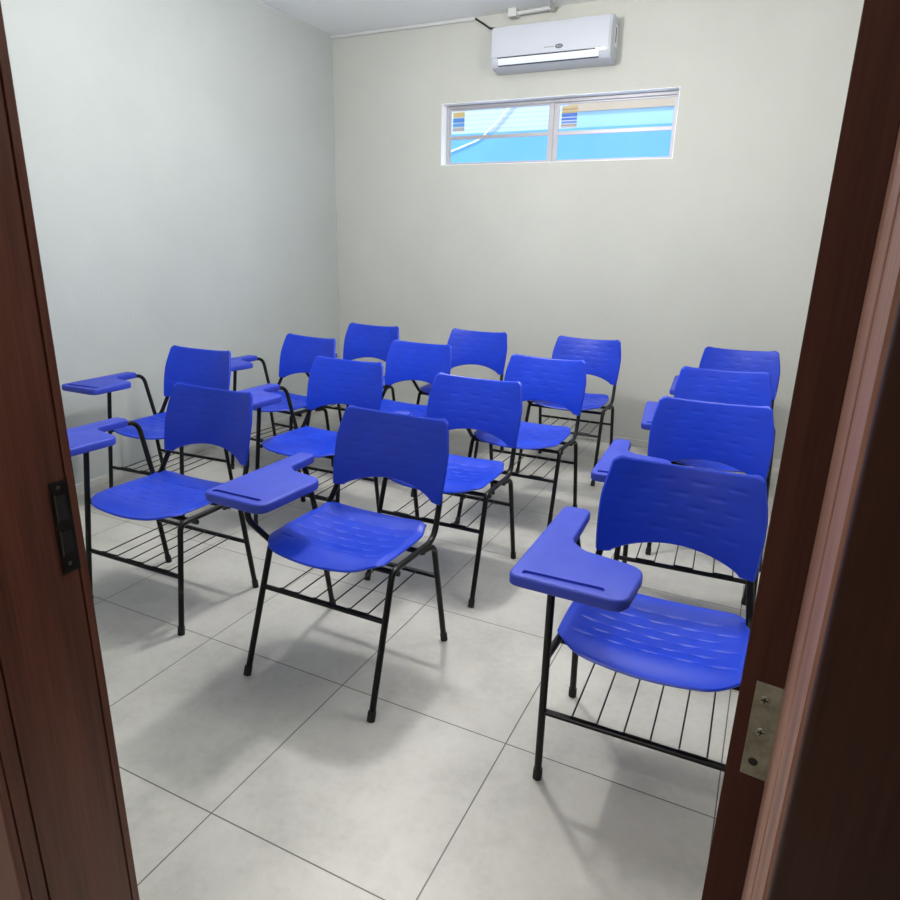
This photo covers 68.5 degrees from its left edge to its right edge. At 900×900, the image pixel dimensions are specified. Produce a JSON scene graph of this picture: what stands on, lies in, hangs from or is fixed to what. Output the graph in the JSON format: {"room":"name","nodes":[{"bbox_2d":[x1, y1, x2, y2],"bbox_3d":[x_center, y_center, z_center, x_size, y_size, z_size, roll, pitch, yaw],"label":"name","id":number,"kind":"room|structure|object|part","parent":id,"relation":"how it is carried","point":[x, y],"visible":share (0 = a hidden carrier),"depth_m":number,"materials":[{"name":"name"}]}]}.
{"room":"classroom doorway","nodes":[
{"label":"classroom doorway","id":0,"kind":"room"},
{"bbox_2d":[0,0,339,484],"bbox_3d":[-2.027,-1.323,3.881,0.150,3.030,4.755,9,19,24],"label":"wall","id":1,"kind":"structure","parent":0,"point":[179,155],"depth_m":4.18,"materials":[{"name":"grey paint"}]},
{"bbox_2d":[75,404,336,493],"bbox_3d":[-1.986,0.107,4.296,0.012,0.055,4.440,9,19,24],"label":"baseboard","id":2,"kind":"structure","parent":1,"relation":"attached to","point":[120,474],"depth_m":4.37,"materials":[{"name":"grey tile"}]},
{"bbox_2d":[77,404,779,899],"bbox_3d":[-0.406,0.852,2.323,5.000,0.120,7.140,9,19,24],"label":"floor","id":3,"kind":"structure","parent":0,"point":[275,782],"depth_m":2.10,"materials":[{"name":"tile"}]},
{"bbox_2d":[62,345,232,522],"bbox_3d":[-1.634,-0.119,3.716,0.680,0.850,0.648,8,19,21],"label":"chair","id":4,"kind":"object","parent":3,"relation":"on","point":[193,366],"visible":0.59,"depth_m":3.79,"materials":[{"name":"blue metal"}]},
{"bbox_3d":[-1.870,-0.015,3.640,0.021,0.663,0.095,13,21,32],"label":"leg","id":5,"kind":"part","parent":4,"relation":"part of","materials":[{"name":"black metal"}]},
{"bbox_3d":[-1.593,-0.132,3.686,0.475,0.035,0.417,8,19,21],"label":"seat","id":6,"kind":"part","parent":4,"relation":"part of","materials":[{"name":"blue plastic"}]},
{"bbox_3d":[-1.771,-0.245,3.774,0.051,0.208,0.416,11,20,28],"label":"rail","id":7,"kind":"part","parent":4,"relation":"part of","materials":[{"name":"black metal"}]},
{"bbox_3d":[-1.760,0.019,3.961,0.024,0.426,0.144,6,18,14],"label":"leg","id":8,"kind":"part","parent":4,"relation":"part of","materials":[{"name":"black metal"}]},
{"bbox_2d":[111,449,225,475],"bbox_3d":[-1.584,0.076,3.740,0.530,0.023,0.409,9,19,24],"label":"basket","id":9,"kind":"object","parent":4,"relation":"on","point":[145,472],"depth_m":3.75,"materials":[{"name":"black metal"}]},
{"bbox_3d":[-1.409,0.159,3.518,0.026,0.440,0.130,6,18,16],"label":"leg","id":10,"kind":"part","parent":4,"relation":"part of","materials":[{"name":"black metal"}]},
{"bbox_3d":[-1.449,-0.441,3.829,0.477,0.294,0.130,8,19,21],"label":"backrest","id":11,"kind":"part","parent":4,"relation":"part of","materials":[{"name":"blue plastic"}]},
{"bbox_3d":[-1.293,0.086,3.784,0.024,0.426,0.144,11,20,27],"label":"leg","id":12,"kind":"part","parent":4,"relation":"part of","materials":[{"name":"black metal"}]},
{"bbox_2d":[67,382,258,635],"bbox_3d":[-1.219,0.198,2.730,0.680,0.850,0.648,9,19,23],"label":"chair","id":13,"kind":"object","parent":3,"relation":"on","point":[195,414],"visible":0.94,"depth_m":2.76,"materials":[{"name":"blue plastic"}]},
{"bbox_3d":[-1.460,0.299,2.666,0.021,0.663,0.095,14,21,35],"label":"leg","id":14,"kind":"part","parent":13,"relation":"part of","materials":[{"name":"black metal"}]},
{"bbox_3d":[-1.350,0.070,2.794,0.051,0.208,0.416,12,20,31],"label":"rail","id":15,"kind":"part","parent":13,"relation":"part of","materials":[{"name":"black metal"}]},
{"bbox_3d":[-1.178,0.186,2.698,0.475,0.035,0.417,9,19,23],"label":"seat","id":16,"kind":"part","parent":13,"relation":"part of","materials":[{"name":"blue plastic"}]},
{"bbox_3d":[-1.334,0.335,2.981,0.024,0.426,0.144,7,18,17],"label":"leg","id":17,"kind":"part","parent":13,"relation":"part of","materials":[{"name":"black metal"}]},
{"bbox_2d":[89,519,244,578],"bbox_3d":[-1.170,0.394,2.750,0.512,0.023,0.383,9,19,24],"label":"basket","id":18,"kind":"object","parent":13,"relation":"on","point":[180,575],"depth_m":2.69,"materials":[{"name":"black metal"}]},
{"bbox_3d":[-1.009,0.479,2.520,0.026,0.440,0.130,7,18,19],"label":"leg","id":19,"kind":"part","parent":13,"relation":"part of","materials":[{"name":"black metal"}]},
{"bbox_3d":[-1.023,-0.120,2.833,0.477,0.294,0.130,9,19,23],"label":"backrest","id":20,"kind":"part","parent":13,"relation":"part of","materials":[{"name":"blue plastic"}]},
{"bbox_3d":[-0.910,0.130,2.637,0.032,0.208,0.341,9,19,23],"label":"rail","id":21,"kind":"part","parent":13,"relation":"part of","materials":[{"name":"black metal"}]},
{"bbox_3d":[-0.878,0.409,2.781,0.024,0.426,0.144,12,20,30],"label":"leg","id":22,"kind":"part","parent":13,"relation":"part of","materials":[{"name":"black metal"}]},
{"bbox_2d":[231,333,335,468],"bbox_3d":[-1.156,-0.301,4.337,0.680,0.850,0.648,11,20,29],"label":"chair","id":23,"kind":"object","parent":3,"relation":"on","point":[298,354],"visible":0.49,"depth_m":4.43,"materials":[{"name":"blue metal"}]},
{"bbox_3d":[-1.405,-0.208,4.297,0.021,0.663,0.095,17,23,41],"label":"leg","id":24,"kind":"part","parent":23,"relation":"part of","materials":[{"name":"black metal"}]},
{"bbox_3d":[-1.250,-0.167,4.598,0.024,0.426,0.144,9,19,23],"label":"leg","id":25,"kind":"part","parent":23,"relation":"part of","materials":[{"name":"black metal"}]},
{"bbox_2d":[250,422,298,442],"bbox_3d":[-1.106,-0.102,4.349,0.535,0.023,0.417,9,19,24],"label":"basket","id":26,"kind":"object","parent":23,"relation":"on","point":[273,423],"depth_m":4.45,"materials":[{"name":"black metal"}]},
{"bbox_3d":[-1.119,-0.311,4.301,0.475,0.035,0.417,11,20,29],"label":"seat","id":27,"kind":"part","parent":23,"relation":"part of","materials":[{"name":"blue plastic"}]},
{"bbox_3d":[-0.977,-0.014,4.107,0.026,0.440,0.130,10,19,24],"label":"leg","id":28,"kind":"part","parent":23,"relation":"part of","materials":[{"name":"black metal"}]},
{"bbox_3d":[-0.941,-0.613,4.420,0.477,0.294,0.130,11,20,29],"label":"backrest","id":29,"kind":"part","parent":23,"relation":"part of","materials":[{"name":"blue plastic"}]},
{"bbox_3d":[-0.856,-0.360,4.214,0.032,0.208,0.341,11,20,29],"label":"rail","id":30,"kind":"part","parent":23,"relation":"part of","materials":[{"name":"black metal"}]},
{"bbox_3d":[-0.818,-0.080,4.353,0.024,0.426,0.144,14,21,36],"label":"leg","id":31,"kind":"part","parent":23,"relation":"part of","materials":[{"name":"black metal"}]},
{"bbox_2d":[240,356,382,523],"bbox_3d":[-0.756,-0.026,3.487,0.680,0.850,0.648,9,19,23],"label":"chair","id":32,"kind":"object","parent":3,"relation":"on","point":[331,380],"visible":0.78,"depth_m":3.56,"materials":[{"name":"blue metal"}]},
{"bbox_3d":[-0.997,0.074,3.423,0.021,0.663,0.095,14,21,35],"label":"leg","id":33,"kind":"part","parent":32,"relation":"part of","materials":[{"name":"black metal"}]},
{"bbox_3d":[-0.887,-0.154,3.552,0.051,0.208,0.416,12,20,31],"label":"rail","id":34,"kind":"part","parent":32,"relation":"part of","materials":[{"name":"black metal"}]},
{"bbox_3d":[-0.716,-0.038,3.455,0.475,0.035,0.417,9,19,23],"label":"seat","id":35,"kind":"part","parent":32,"relation":"part of","materials":[{"name":"blue plastic"}]},
{"bbox_3d":[-0.546,0.255,3.278,0.026,0.440,0.130,7,18,19],"label":"leg","id":36,"kind":"part","parent":32,"relation":"part of","materials":[{"name":"black metal"}]},
{"bbox_2d":[300,466,374,501],"bbox_3d":[-0.708,0.170,3.507,0.512,0.023,0.383,9,19,24],"label":"basket","id":37,"kind":"object","parent":32,"relation":"on","point":[337,497],"depth_m":3.54,"materials":[{"name":"black metal"}]},
{"bbox_3d":[-0.561,-0.345,3.591,0.477,0.294,0.130,9,19,23],"label":"backrest","id":38,"kind":"part","parent":32,"relation":"part of","materials":[{"name":"blue plastic"}]},
{"bbox_3d":[-0.415,0.184,3.538,0.024,0.426,0.144,12,20,30],"label":"leg","id":39,"kind":"part","parent":32,"relation":"part of","materials":[{"name":"black metal"}]},
{"bbox_2d":[205,405,448,722],"bbox_3d":[-0.388,0.336,2.332,0.629,0.866,0.637,9,19,24],"label":"chair","id":40,"kind":"object","parent":3,"relation":"on","point":[412,450],"visible":1,"depth_m":2.33,"materials":[{"name":"blue plastic"}]},
{"bbox_3d":[-0.650,0.236,2.234,0.025,0.185,0.100,14,21,35],"label":"tablet post","id":41,"kind":"part","parent":40,"relation":"part of","materials":[{"name":"black metal"}]},
{"bbox_3d":[-0.652,0.538,2.328,0.024,0.462,0.221,10,19,27],"label":"leg","id":42,"kind":"part","parent":40,"relation":"part of","materials":[{"name":"black metal"}]},
{"bbox_3d":[-0.511,0.458,2.618,0.026,0.447,0.177,8,18,19],"label":"leg","id":43,"kind":"part","parent":40,"relation":"part of","materials":[{"name":"black metal"}]},
{"bbox_3d":[-0.514,0.180,2.451,0.048,0.202,0.302,14,21,35],"label":"rail","id":44,"kind":"part","parent":40,"relation":"part of","materials":[{"name":"black metal"}]},
{"bbox_3d":[-0.361,0.298,2.279,0.475,0.044,0.417,9,19,24],"label":"seat","id":45,"kind":"part","parent":40,"relation":"part of","materials":[{"name":"blue plastic"}]},
{"bbox_2d":[261,562,434,623],"bbox_3d":[-0.352,0.462,2.353,0.510,0.023,0.370,9,19,24],"label":"basket","id":46,"kind":"object","parent":40,"relation":"on","point":[385,619],"depth_m":2.25,"materials":[{"name":"black metal"}]},
{"bbox_3d":[-0.207,0.613,2.123,0.024,0.462,0.221,9,19,22],"label":"leg","id":47,"kind":"part","parent":40,"relation":"part of","materials":[{"name":"black metal"}]},
{"bbox_3d":[-0.212,0.009,2.436,0.477,0.294,0.130,9,19,24],"label":"backrest","id":48,"kind":"part","parent":40,"relation":"part of","materials":[{"name":"blue plastic"}]},
{"bbox_3d":[-0.093,0.251,2.256,0.030,0.202,0.296,9,19,24],"label":"rail","id":49,"kind":"part","parent":40,"relation":"part of","materials":[{"name":"black metal"}]},
{"bbox_3d":[-0.057,0.534,2.409,0.026,0.447,0.177,12,20,30],"label":"leg","id":50,"kind":"part","parent":40,"relation":"part of","materials":[{"name":"black metal"}]},
{"bbox_2d":[305,323,398,425],"bbox_3d":[-0.759,-0.470,4.889,0.629,0.866,0.637,9,19,23],"label":"chair","id":51,"kind":"object","parent":3,"relation":"on","point":[361,340],"visible":0.34,"depth_m":5.01,"materials":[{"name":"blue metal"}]},
{"bbox_2d":[324,404,345,410],"bbox_3d":[-0.726,-0.344,4.912,0.511,0.023,0.379,9,19,24],"label":"basket","id":52,"kind":"object","parent":51,"relation":"on","point":[336,408],"depth_m":4.77,"materials":[{"name":"black metal"}]},
{"bbox_3d":[-0.887,-0.347,5.172,0.026,0.447,0.177,7,18,18],"label":"leg","id":53,"kind":"part","parent":51,"relation":"part of","materials":[{"name":"black metal"}]},
{"bbox_3d":[-0.587,-0.798,4.995,0.477,0.294,0.129,9,19,23],"label":"backrest","id":54,"kind":"part","parent":51,"relation":"part of","materials":[{"name":"blue plastic"}]},
{"bbox_3d":[-0.429,-0.273,4.972,0.026,0.447,0.177,11,20,29],"label":"leg","id":55,"kind":"part","parent":51,"relation":"part of","materials":[{"name":"black metal"}]},
{"bbox_2d":[346,339,451,496],"bbox_3d":[-0.399,-0.231,4.171,0.680,0.850,0.648,10,19,25],"label":"chair","id":56,"kind":"object","parent":3,"relation":"on","point":[406,360],"visible":0.57,"depth_m":4.28,"materials":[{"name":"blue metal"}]},
{"bbox_3d":[-0.527,-0.360,4.239,0.051,0.208,0.416,13,21,32],"label":"rail","id":57,"kind":"part","parent":56,"relation":"part of","materials":[{"name":"black metal"}]},
{"bbox_3d":[-0.360,-0.242,4.137,0.475,0.035,0.417,10,19,25],"label":"seat","id":58,"kind":"part","parent":56,"relation":"part of","materials":[{"name":"blue plastic"}]},
{"bbox_3d":[-0.197,-0.547,4.268,0.477,0.294,0.130,10,19,25],"label":"backrest","id":59,"kind":"part","parent":56,"relation":"part of","materials":[{"name":"blue plastic"}]},
{"bbox_2d":[364,373,521,607],"bbox_3d":[-0.055,0.135,3.005,0.629,0.866,0.637,9,19,23],"label":"chair","id":60,"kind":"object","parent":3,"relation":"on","point":[493,407],"visible":0.68,"depth_m":3.06,"materials":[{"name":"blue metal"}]},
{"bbox_3d":[-0.318,0.338,2.996,0.024,0.462,0.221,10,19,26],"label":"leg","id":61,"kind":"part","parent":60,"relation":"part of","materials":[{"name":"black metal"}]},
{"bbox_3d":[-0.182,0.257,3.288,0.026,0.447,0.177,7,18,18],"label":"leg","id":62,"kind":"part","parent":60,"relation":"part of","materials":[{"name":"black metal"}]},
{"bbox_2d":[379,493,509,533],"bbox_3d":[-0.021,0.260,3.028,0.511,0.023,0.379,9,19,24],"label":"basket","id":63,"kind":"object","parent":60,"relation":"on","point":[399,514],"depth_m":2.93,"materials":[{"name":"black metal"}]},
{"bbox_3d":[-0.027,0.097,2.953,0.475,0.044,0.417,9,19,23],"label":"seat","id":64,"kind":"part","parent":60,"relation":"part of","materials":[{"name":"blue plastic"}]},
{"bbox_3d":[0.118,-0.194,3.111,0.477,0.294,0.129,9,19,23],"label":"backrest","id":65,"kind":"part","parent":60,"relation":"part of","materials":[{"name":"blue plastic"}]},
{"bbox_3d":[0.131,0.411,2.799,0.024,0.462,0.221,8,19,21],"label":"leg","id":66,"kind":"part","parent":60,"relation":"part of","materials":[{"name":"black metal"}]},
{"bbox_3d":[0.240,0.048,2.934,0.030,0.202,0.296,9,19,23],"label":"rail","id":67,"kind":"part","parent":60,"relation":"part of","materials":[{"name":"black metal"}]},
{"bbox_3d":[0.275,0.331,3.088,0.026,0.447,0.177,11,20,29],"label":"leg","id":68,"kind":"part","parent":60,"relation":"part of","materials":[{"name":"black metal"}]},
{"bbox_2d":[0,0,899,899],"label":"door frame","id":69,"kind":"structure","parent":3,"relation":"on","point":[809,805],"depth_m":0.53,"materials":[{"name":"brown wood"}]},
{"bbox_3d":[-0.675,0.085,0.846,0.094,2.210,0.014,9,19,24],"label":"casing","id":70,"kind":"part","parent":69,"relation":"part of","materials":[{"name":"brown wood"}]},
{"bbox_3d":[-0.567,0.114,0.974,0.002,0.144,0.028,9,19,24],"label":"plate","id":71,"kind":"part","parent":69,"relation":"part of","materials":[{"name":"metal"}]},
{"bbox_3d":[0.518,0.132,0.951,0.035,2.088,0.900,12,20,31],"label":"panel","id":72,"kind":"part","parent":69,"relation":"part of","materials":[{"name":"brown wood"}]},
{"bbox_3d":[0.264,0.284,0.426,0.098,2.122,0.016,9,19,24],"label":"casing","id":73,"kind":"part","parent":69,"relation":"part of","materials":[{"name":"brown wood"}]},
{"bbox_2d":[412,328,506,457],"bbox_3d":[0.021,-0.392,4.702,0.629,0.866,0.637,9,19,24],"label":"chair","id":74,"kind":"object","parent":3,"relation":"on","point":[487,349],"visible":0.37,"depth_m":4.80,"materials":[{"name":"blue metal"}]},
{"bbox_3d":[-0.241,-0.492,4.604,0.025,0.185,0.100,14,21,35],"label":"tablet post","id":75,"kind":"part","parent":74,"relation":"part of","materials":[{"name":"black metal"}]},
{"bbox_3d":[-0.243,-0.190,4.697,0.024,0.462,0.221,10,19,27],"label":"leg","id":76,"kind":"part","parent":74,"relation":"part of","materials":[{"name":"black metal"}]},
{"bbox_3d":[0.049,-0.430,4.649,0.475,0.044,0.417,9,19,24],"label":"seat","id":77,"kind":"part","parent":74,"relation":"part of","materials":[{"name":"blue plastic"}]},
{"bbox_3d":[0.203,-0.116,4.493,0.024,0.462,0.221,9,19,22],"label":"leg","id":78,"kind":"part","parent":74,"relation":"part of","materials":[{"name":"black metal"}]},
{"bbox_3d":[0.198,-0.720,4.805,0.477,0.294,0.130,9,19,24],"label":"backrest","id":79,"kind":"part","parent":74,"relation":"part of","materials":[{"name":"blue plastic"}]},
{"bbox_2d":[455,354,585,526],"bbox_3d":[0.359,-0.048,3.623,0.629,0.866,0.637,9,19,24],"label":"chair","id":80,"kind":"object","parent":3,"relation":"on","point":[562,382],"visible":0.71,"depth_m":3.67,"materials":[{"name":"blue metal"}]},
{"bbox_3d":[0.095,0.154,3.618,0.024,0.462,0.221,10,19,27],"label":"leg","id":81,"kind":"part","parent":80,"relation":"part of","materials":[{"name":"black metal"}]},
{"bbox_3d":[0.097,-0.148,3.525,0.025,0.185,0.100,14,21,35],"label":"tablet post","id":82,"kind":"part","parent":80,"relation":"part of","materials":[{"name":"black metal"}]},
{"bbox_3d":[0.236,0.074,3.908,0.026,0.447,0.177,8,18,19],"label":"leg","id":83,"kind":"part","parent":80,"relation":"part of","materials":[{"name":"black metal"}]},
{"bbox_3d":[0.387,-0.086,3.570,0.475,0.044,0.417,9,19,24],"label":"seat","id":84,"kind":"part","parent":80,"relation":"part of","materials":[{"name":"blue plastic"}]},
{"bbox_2d":[490,449,573,482],"bbox_3d":[0.395,0.078,3.644,0.510,0.023,0.370,9,19,24],"label":"basket","id":85,"kind":"object","parent":80,"relation":"on","point":[531,476],"depth_m":3.68,"materials":[{"name":"black metal"}]},
{"bbox_3d":[0.536,-0.376,3.726,0.477,0.294,0.130,9,19,24],"label":"backrest","id":86,"kind":"part","parent":80,"relation":"part of","materials":[{"name":"blue plastic"}]},
{"bbox_3d":[0.540,0.229,3.414,0.024,0.462,0.221,9,19,22],"label":"leg","id":87,"kind":"part","parent":80,"relation":"part of","materials":[{"name":"black metal"}]},
{"bbox_3d":[0.654,-0.133,3.547,0.030,0.202,0.296,9,19,24],"label":"rail","id":88,"kind":"part","parent":80,"relation":"part of","materials":[{"name":"black metal"}]},
{"bbox_3d":[0.690,0.150,3.700,0.026,0.447,0.177,12,20,30],"label":"leg","id":89,"kind":"part","parent":80,"relation":"part of","materials":[{"name":"black metal"}]},
{"bbox_2d":[515,335,620,485],"bbox_3d":[0.766,-0.294,4.445,0.629,0.866,0.637,9,19,23],"label":"chair","id":90,"kind":"object","parent":3,"relation":"on","point":[602,358],"visible":0.5,"depth_m":4.49,"materials":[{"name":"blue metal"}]},
{"bbox_3d":[0.503,-0.090,4.436,0.024,0.462,0.221,10,19,26],"label":"leg","id":91,"kind":"part","parent":90,"relation":"part of","materials":[{"name":"black metal"}]},
{"bbox_3d":[0.638,-0.171,4.728,0.026,0.447,0.177,7,18,18],"label":"leg","id":92,"kind":"part","parent":90,"relation":"part of","materials":[{"name":"black metal"}]},
{"bbox_3d":[0.794,-0.332,4.392,0.475,0.044,0.417,9,19,23],"label":"seat","id":93,"kind":"part","parent":90,"relation":"part of","materials":[{"name":"blue plastic"}]},
{"bbox_2d":[540,415,610,437],"bbox_3d":[0.799,-0.169,4.468,0.511,0.023,0.379,9,19,24],"label":"basket","id":94,"kind":"object","parent":90,"relation":"on","point":[587,421],"depth_m":4.53,"materials":[{"name":"black metal"}]},
{"bbox_3d":[0.939,-0.623,4.551,0.477,0.294,0.129,9,19,23],"label":"backrest","id":95,"kind":"part","parent":90,"relation":"part of","materials":[{"name":"blue plastic"}]},
{"bbox_3d":[0.952,-0.018,4.239,0.024,0.462,0.221,8,19,21],"label":"leg","id":96,"kind":"part","parent":90,"relation":"part of","materials":[{"name":"black metal"}]},
{"bbox_3d":[1.061,-0.381,4.374,0.030,0.202,0.296,9,19,23],"label":"rail","id":97,"kind":"part","parent":90,"relation":"part of","materials":[{"name":"black metal"}]},
{"bbox_3d":[1.096,-0.098,4.527,0.026,0.447,0.177,11,20,29],"label":"leg","id":98,"kind":"part","parent":90,"relation":"part of","materials":[{"name":"black metal"}]},
{"bbox_2d":[509,455,767,780],"bbox_3d":[0.547,0.513,1.874,0.623,0.841,0.634,9,19,23],"label":"chair","id":99,"kind":"object","parent":3,"relation":"on","point":[722,516],"visible":0.96,"depth_m":1.89,"materials":[{"name":"blue plastic"}]},
{"bbox_3d":[0.257,0.628,1.797,0.021,0.629,0.021,-5,18,-19],"label":"leg","id":100,"kind":"part","parent":99,"relation":"part of","materials":[{"name":"black metal"}]},
{"bbox_3d":[0.401,0.659,2.131,0.024,0.394,0.137,7,18,16],"label":"leg","id":101,"kind":"part","parent":99,"relation":"part of","materials":[{"name":"black metal"}]},
{"bbox_3d":[0.368,0.401,1.935,0.040,0.231,0.453,11,20,29],"label":"rail","id":102,"kind":"part","parent":99,"relation":"part of","materials":[{"name":"black metal"}]},
{"bbox_2d":[544,663,725,771],"bbox_3d":[0.561,0.708,1.889,0.512,0.023,0.396,9,19,24],"label":"basket","id":103,"kind":"object","parent":99,"relation":"on","point":[637,740],"depth_m":1.75,"materials":[{"name":"black metal"}]},
{"bbox_3d":[0.574,0.522,1.857,0.508,0.033,0.418,9,19,23],"label":"seat","id":104,"kind":"part","parent":99,"relation":"part of","materials":[{"name":"blue plastic"}]},
{"bbox_3d":[0.693,0.193,1.993,0.477,0.294,0.130,9,19,23],"label":"backrest","id":105,"kind":"part","parent":99,"relation":"part of","materials":[{"name":"blue plastic"}]},
{"bbox_3d":[0.820,0.459,1.785,0.040,0.231,0.363,7,18,18],"label":"rail","id":106,"kind":"part","parent":99,"relation":"part of","materials":[{"name":"black metal"}]},
{"bbox_2d":[591,396,774,605],"bbox_3d":[0.910,0.277,2.625,0.629,0.866,0.637,8,19,21],"label":"chair","id":107,"kind":"object","parent":3,"relation":"on","point":[740,437],"visible":0.39,"depth_m":2.72,"materials":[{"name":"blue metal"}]},
{"bbox_3d":[0.649,0.483,2.607,0.024,0.462,0.221,9,19,24],"label":"leg","id":108,"kind":"part","parent":107,"relation":"part of","materials":[{"name":"black metal"}]},
{"bbox_3d":[0.775,0.400,2.904,0.026,0.447,0.177,7,18,16],"label":"leg","id":109,"kind":"part","parent":107,"relation":"part of","materials":[{"name":"black metal"}]},
{"bbox_2d":[616,543,745,583],"bbox_3d":[0.944,0.402,2.650,0.521,0.023,0.396,9,19,24],"label":"basket","id":110,"kind":"object","parent":107,"relation":"on","point":[618,557],"depth_m":2.50,"materials":[{"name":"black metal"}]},
{"bbox_3d":[1.076,-0.054,2.736,0.477,0.294,0.130,8,19,21],"label":"backrest","id":111,"kind":"part","parent":107,"relation":"part of","materials":[{"name":"blue plastic"}]},
{"bbox_3d":[1.240,0.469,2.718,0.026,0.447,0.177,10,19,27],"label":"leg","id":112,"kind":"part","parent":107,"relation":"part of","materials":[{"name":"black metal"}]},
{"bbox_3d":[1.106,0.551,2.425,0.024,0.462,0.221,8,18,19],"label":"leg","id":113,"kind":"part","parent":107,"relation":"part of","materials":[{"name":"black metal"}]},
{"bbox_2d":[641,366,771,571],"bbox_3d":[1.282,0.059,3.353,0.629,0.866,0.637,7,18,17],"label":"chair","id":114,"kind":"object","parent":3,"relation":"on","point":[698,384],"visible":0.36,"depth_m":3.46,"materials":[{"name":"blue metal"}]},
{"bbox_3d":[1.314,0.020,3.304,0.475,0.044,0.417,7,18,17],"label":"seat","id":115,"kind":"part","parent":114,"relation":"part of","materials":[{"name":"blue plastic"}]},
{"bbox_3d":[1.429,-0.276,3.477,0.477,0.294,0.130,7,18,17],"label":"backrest","id":116,"kind":"part","parent":114,"relation":"part of","materials":[{"name":"blue plastic"}]},
{"bbox_3d":[1.500,0.328,3.172,0.024,0.462,0.221,6,18,14],"label":"leg","id":117,"kind":"part","parent":114,"relation":"part of","materials":[{"name":"black metal"}]},
{"bbox_2d":[669,346,779,496],"bbox_3d":[1.675,-0.161,4.088,0.629,0.866,0.637,8,18,20],"label":"chair","id":118,"kind":"object","parent":3,"relation":"on","point":[713,358],"visible":0.22,"depth_m":4.20,"materials":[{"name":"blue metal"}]},
{"bbox_3d":[1.834,-0.493,4.205,0.477,0.294,0.130,8,18,20],"label":"backrest","id":119,"kind":"part","parent":118,"relation":"part of","materials":[{"name":"blue plastic"}]},
{"bbox_3d":[1.880,0.111,3.896,0.024,0.462,0.221,7,18,17],"label":"leg","id":120,"kind":"part","parent":118,"relation":"part of","materials":[{"name":"black metal"}]},
{"bbox_2d":[258,0,600,34],"bbox_3d":[-0.333,-2.155,1.386,5.000,0.120,7.140,9,19,24],"label":"ceiling","id":121,"kind":"structure","parent":0,"point":[332,17],"depth_m":4.70,"materials":[{"name":"white paint"}]},
{"bbox_2d":[508,0,554,19],"bbox_3d":[0.598,-2.985,4.412,0.267,0.052,0.617,-3,18,-14],"label":"box","id":122,"kind":"object","parent":121,"relation":"attached to","point":[513,13],"visible":1,"depth_m":4.57,"materials":[{"name":"grey plastic"}]},
{"bbox_2d":[332,0,863,459],"bbox_3d":[0.855,-1.604,5.005,4.020,3.030,0.150,9,19,24],"label":"wall","id":123,"kind":"structure","parent":0,"point":[715,243],"depth_m":4.77,"materials":[{"name":"grey paint"}]},
{"bbox_2d":[331,16,475,38],"bbox_3d":[-0.385,-3.221,5.051,1.266,0.024,0.022,9,19,24],"label":"trim","id":124,"kind":"structure","parent":123,"relation":"attached to","point":[468,19],"depth_m":5.02,"materials":[{"name":"grey plastic"}]},
{"bbox_2d":[491,13,619,74],"bbox_3d":[0.708,-2.772,4.524,0.842,0.264,0.204,9,19,24],"label":"air conditioner","id":125,"kind":"object","parent":123,"relation":"attached to","point":[589,41],"visible":1,"depth_m":4.44,"materials":[{"name":"grey plastic"}]},
{"bbox_2d":[475,18,496,28],"bbox_3d":[0.297,-3.042,4.714,0.310,0.121,0.034,18,24,42],"label":"power cable","id":126,"kind":"object","parent":125,"relation":"attached to","point":[476,19],"visible":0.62,"depth_m":4.77,"materials":[{"name":"black plastic"}]},
{"bbox_2d":[614,24,617,48],"bbox_3d":[1.100,-2.740,4.378,0.005,0.130,0.070,9,19,24],"label":"vent","id":127,"kind":"object","parent":125,"relation":"attached to","point":[616,25],"depth_m":4.37,"materials":[{"name":"grey plastic"}]},
{"bbox_2d":[441,87,679,165],"bbox_3d":[0.755,-2.332,4.837,1.755,0.436,0.152,9,19,24],"label":"window","id":128,"kind":"structure","parent":123,"relation":"in","point":[553,132],"depth_m":4.82,"materials":[{"name":"white paint"}]},
{"bbox_2d":[453,111,464,132],"bbox_3d":[0.068,-2.548,5.134,0.099,0.150,0.001,9,19,24],"label":"sticker","id":129,"kind":"object","parent":128,"relation":"attached to","point":[458,116],"visible":1,"depth_m":5.13,"materials":[{"name":"multicoloured paper"}]},
{"bbox_3d":[0.377,-2.394,5.026,0.845,0.392,0.014,9,19,24],"label":"sash","id":130,"kind":"part","parent":128,"relation":"part of","materials":[{"name":"silver metal"}]},
{"bbox_2d":[561,105,577,127],"bbox_3d":[0.864,-2.412,4.784,0.115,0.145,0.001,9,19,24],"label":"sticker","id":131,"kind":"object","parent":128,"relation":"attached to","point":[569,113],"visible":1,"depth_m":4.78,"materials":[{"name":"multicoloured paper"}]},
{"bbox_3d":[1.145,-2.270,4.687,0.856,0.392,0.014,9,19,24],"label":"sash","id":132,"kind":"part","parent":128,"relation":"part of","materials":[{"name":"silver metal"}]},
{"bbox_2d":[568,430,780,466],"bbox_3d":[0.790,-0.162,5.375,4.008,0.055,0.012,9,19,24],"label":"baseboard","id":133,"kind":"structure","parent":123,"relation":"attached to","point":[604,438],"depth_m":5.10,"materials":[{"name":"grey tile"}]},
{"label":"outside","id":134,"kind":"structure","parent":0,"visible":0},
{"bbox_2d":[451,97,674,162],"bbox_3d":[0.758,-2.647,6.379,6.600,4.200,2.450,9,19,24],"label":"window glass","id":135,"kind":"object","parent":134,"point":[655,112],"visible":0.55,"depth_m":7.12,"materials":[{"name":"clear glass"}]}
]}

